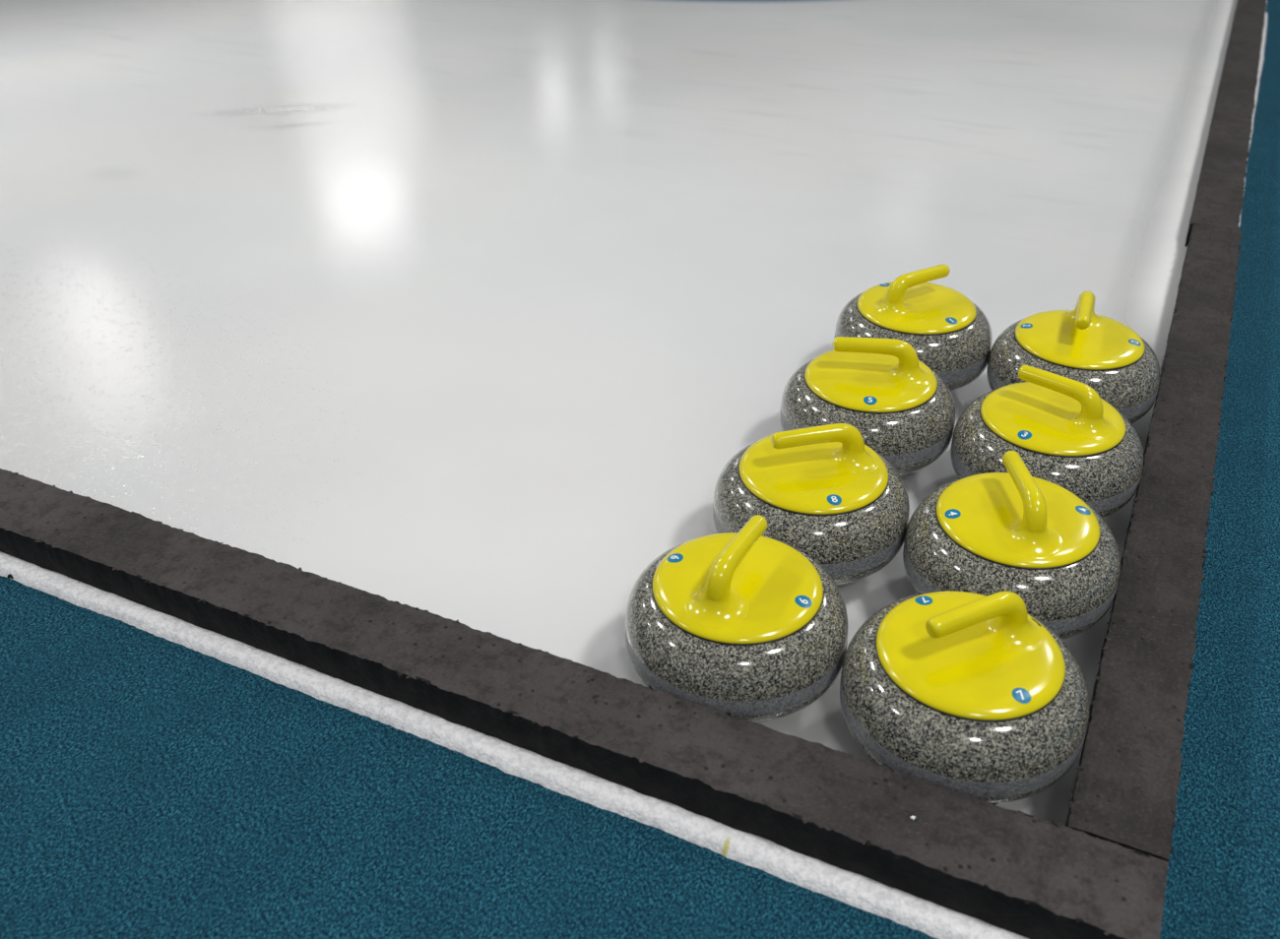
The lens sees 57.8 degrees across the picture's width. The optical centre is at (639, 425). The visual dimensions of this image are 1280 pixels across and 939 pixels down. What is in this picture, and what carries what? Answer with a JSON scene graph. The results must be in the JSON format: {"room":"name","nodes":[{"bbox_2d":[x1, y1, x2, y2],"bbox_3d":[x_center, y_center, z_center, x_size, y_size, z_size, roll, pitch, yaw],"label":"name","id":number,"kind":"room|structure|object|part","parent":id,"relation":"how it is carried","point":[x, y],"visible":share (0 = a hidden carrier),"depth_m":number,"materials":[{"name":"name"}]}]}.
{"room":"ice rink","nodes":[
{"label":"ice rink","id":0,"kind":"room"},
{"bbox_2d":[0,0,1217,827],"bbox_3d":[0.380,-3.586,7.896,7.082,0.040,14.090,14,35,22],"label":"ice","id":1,"kind":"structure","parent":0,"point":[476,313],"depth_m":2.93,"materials":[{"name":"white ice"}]},
{"bbox_2d":[0,0,1279,938],"bbox_3d":[1.276,-2.824,6.608,14.000,0.001,20.000,14,35,22],"label":"floor","id":2,"kind":"structure","parent":0,"point":[152,787],"depth_m":1.37,"materials":[{"name":"blue carpet"}]},
{"bbox_2d":[0,0,1237,491],"bbox_3d":[0.380,-3.613,7.879,7.082,0.001,14.090,14,35,22],"label":"sheet","id":3,"kind":"object","parent":2,"relation":"on","point":[1158,286],"depth_m":2.94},
{"bbox_2d":[0,468,1168,938],"bbox_3d":[-1.272,0.065,1.935,4.000,0.059,0.120,14,35,22],"label":"rink border","id":4,"kind":"object","parent":3,"relation":"on","point":[1018,872],"visible":1,"depth_m":1.38,"materials":[{"name":"rubber"}]},
{"bbox_2d":[0,0,1268,938],"bbox_3d":[0.036,-1.390,4.314,4.127,0.018,6.355,14,35,22],"label":"frozen ice lip","id":5,"kind":"structure","parent":3,"relation":"on","point":[856,890],"depth_m":1.40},
{"bbox_2d":[625,514,848,722],"bbox_3d":[0.125,0.228,1.503,0.292,0.202,0.292,16,36,25],"label":"stone","id":6,"kind":"object","parent":3,"relation":"on","point":[746,624],"visible":0.97,"depth_m":1.43,"materials":[{"name":"stone"}]},
{"bbox_3d":[0.125,0.200,1.486,0.218,0.015,0.218,16,36,25],"label":"handle plate","id":7,"kind":"part","parent":6,"relation":"part of","materials":[{"name":"yellow plastic"}]},
{"bbox_2d":[712,423,909,585],"bbox_3d":[0.256,0.088,1.724,0.292,0.202,0.292,-7,32,-9],"label":"stone","id":8,"kind":"object","parent":3,"relation":"on","point":[821,492],"visible":0.93,"depth_m":1.66,"materials":[{"name":"grey stone"}]},
{"bbox_3d":[0.255,0.061,1.707,0.218,0.015,0.218,-7,32,-9],"label":"handle plate","id":9,"kind":"part","parent":8,"relation":"part of","materials":[{"name":"yellow plastic"}]},
{"bbox_2d":[780,336,955,475],"bbox_3d":[0.386,-0.057,1.955,0.292,0.202,0.292,5,32,9],"label":"stone","id":10,"kind":"object","parent":3,"relation":"on","point":[902,410],"visible":0.91,"depth_m":1.89,"materials":[{"name":"grey stone"}]},
{"bbox_3d":[0.386,-0.085,1.938,0.218,0.015,0.218,5,32,9],"label":"handle plate","id":11,"kind":"part","parent":10,"relation":"part of","materials":[{"name":"yellow plastic"}]},
{"bbox_2d":[834,264,992,390],"bbox_3d":[0.517,-0.200,2.181,0.292,0.202,0.292,-18,36,-25],"label":"stone","id":12,"kind":"object","parent":3,"relation":"on","point":[948,333],"visible":0.83,"depth_m":2.11,"materials":[{"name":"grey stone"}]},
{"bbox_3d":[0.517,-0.227,2.164,0.218,0.015,0.218,-18,36,-25],"label":"handle plate","id":13,"kind":"part","parent":12,"relation":"part of","materials":[{"name":"yellow plastic"}]},
{"bbox_2d":[839,591,1089,804],"bbox_3d":[0.392,0.292,1.393,0.292,0.202,0.292,-14,34,-20],"label":"stone","id":14,"kind":"object","parent":3,"relation":"on","point":[973,694],"visible":0.97,"depth_m":1.33,"materials":[{"name":"grey stone"}]},
{"bbox_3d":[0.392,0.264,1.376,0.218,0.015,0.218,-14,34,-20],"label":"handle plate","id":15,"kind":"part","parent":14,"relation":"part of","materials":[{"name":"yellow plastic"}]},
{"bbox_2d":[902,450,1120,639],"bbox_3d":[0.522,0.150,1.617,0.292,0.202,0.292,-1,32,-1],"label":"stone","id":16,"kind":"object","parent":3,"relation":"on","point":[1024,535],"visible":0.93,"depth_m":1.55,"materials":[{"name":"grey stone"}]},
{"bbox_3d":[0.521,0.123,1.600,0.218,0.015,0.218,-1,32,-1],"label":"handle plate","id":17,"kind":"part","parent":16,"relation":"part of","materials":[{"name":"yellow plastic"}]},
{"bbox_2d":[950,365,1143,517],"bbox_3d":[0.650,0.010,1.841,0.292,0.202,0.292,27,41,37],"label":"stone","id":18,"kind":"object","parent":3,"relation":"on","point":[1065,435],"visible":0.85,"depth_m":1.77,"materials":[{"name":"grey stone"}]},
{"bbox_3d":[0.650,-0.018,1.823,0.218,0.015,0.218,27,41,37],"label":"handle plate","id":19,"kind":"part","parent":18,"relation":"part of","materials":[{"name":"yellow plastic"}]},
{"bbox_2d":[986,291,1160,424],"bbox_3d":[0.777,-0.131,2.064,0.292,0.202,0.292,11,34,19],"label":"stone","id":20,"kind":"object","parent":3,"relation":"on","point":[1103,353],"visible":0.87,"depth_m":2.00,"materials":[{"name":"grey stone"}]},
{"bbox_3d":[0.776,-0.158,2.047,0.218,0.015,0.218,11,34,19],"label":"handle plate","id":21,"kind":"part","parent":20,"relation":"part of","materials":[{"name":"yellow plastic"}]},
{"bbox_2d":[1065,224,1242,862],"bbox_3d":[0.917,0.017,1.959,0.112,0.059,1.876,14,35,22],"label":"rink border","id":22,"kind":"object","parent":3,"relation":"on","point":[1125,790],"visible":0.94,"depth_m":1.57,"materials":[{"name":"rubber"}]},
{"bbox_2d":[1184,0,1266,247],"bbox_3d":[2.845,-2.111,5.340,0.112,0.059,7.000,14,35,22],"label":"rink border","id":23,"kind":"object","parent":3,"relation":"on","point":[1219,196],"visible":1,"depth_m":3.26,"materials":[{"name":"rubber"}]}
]}

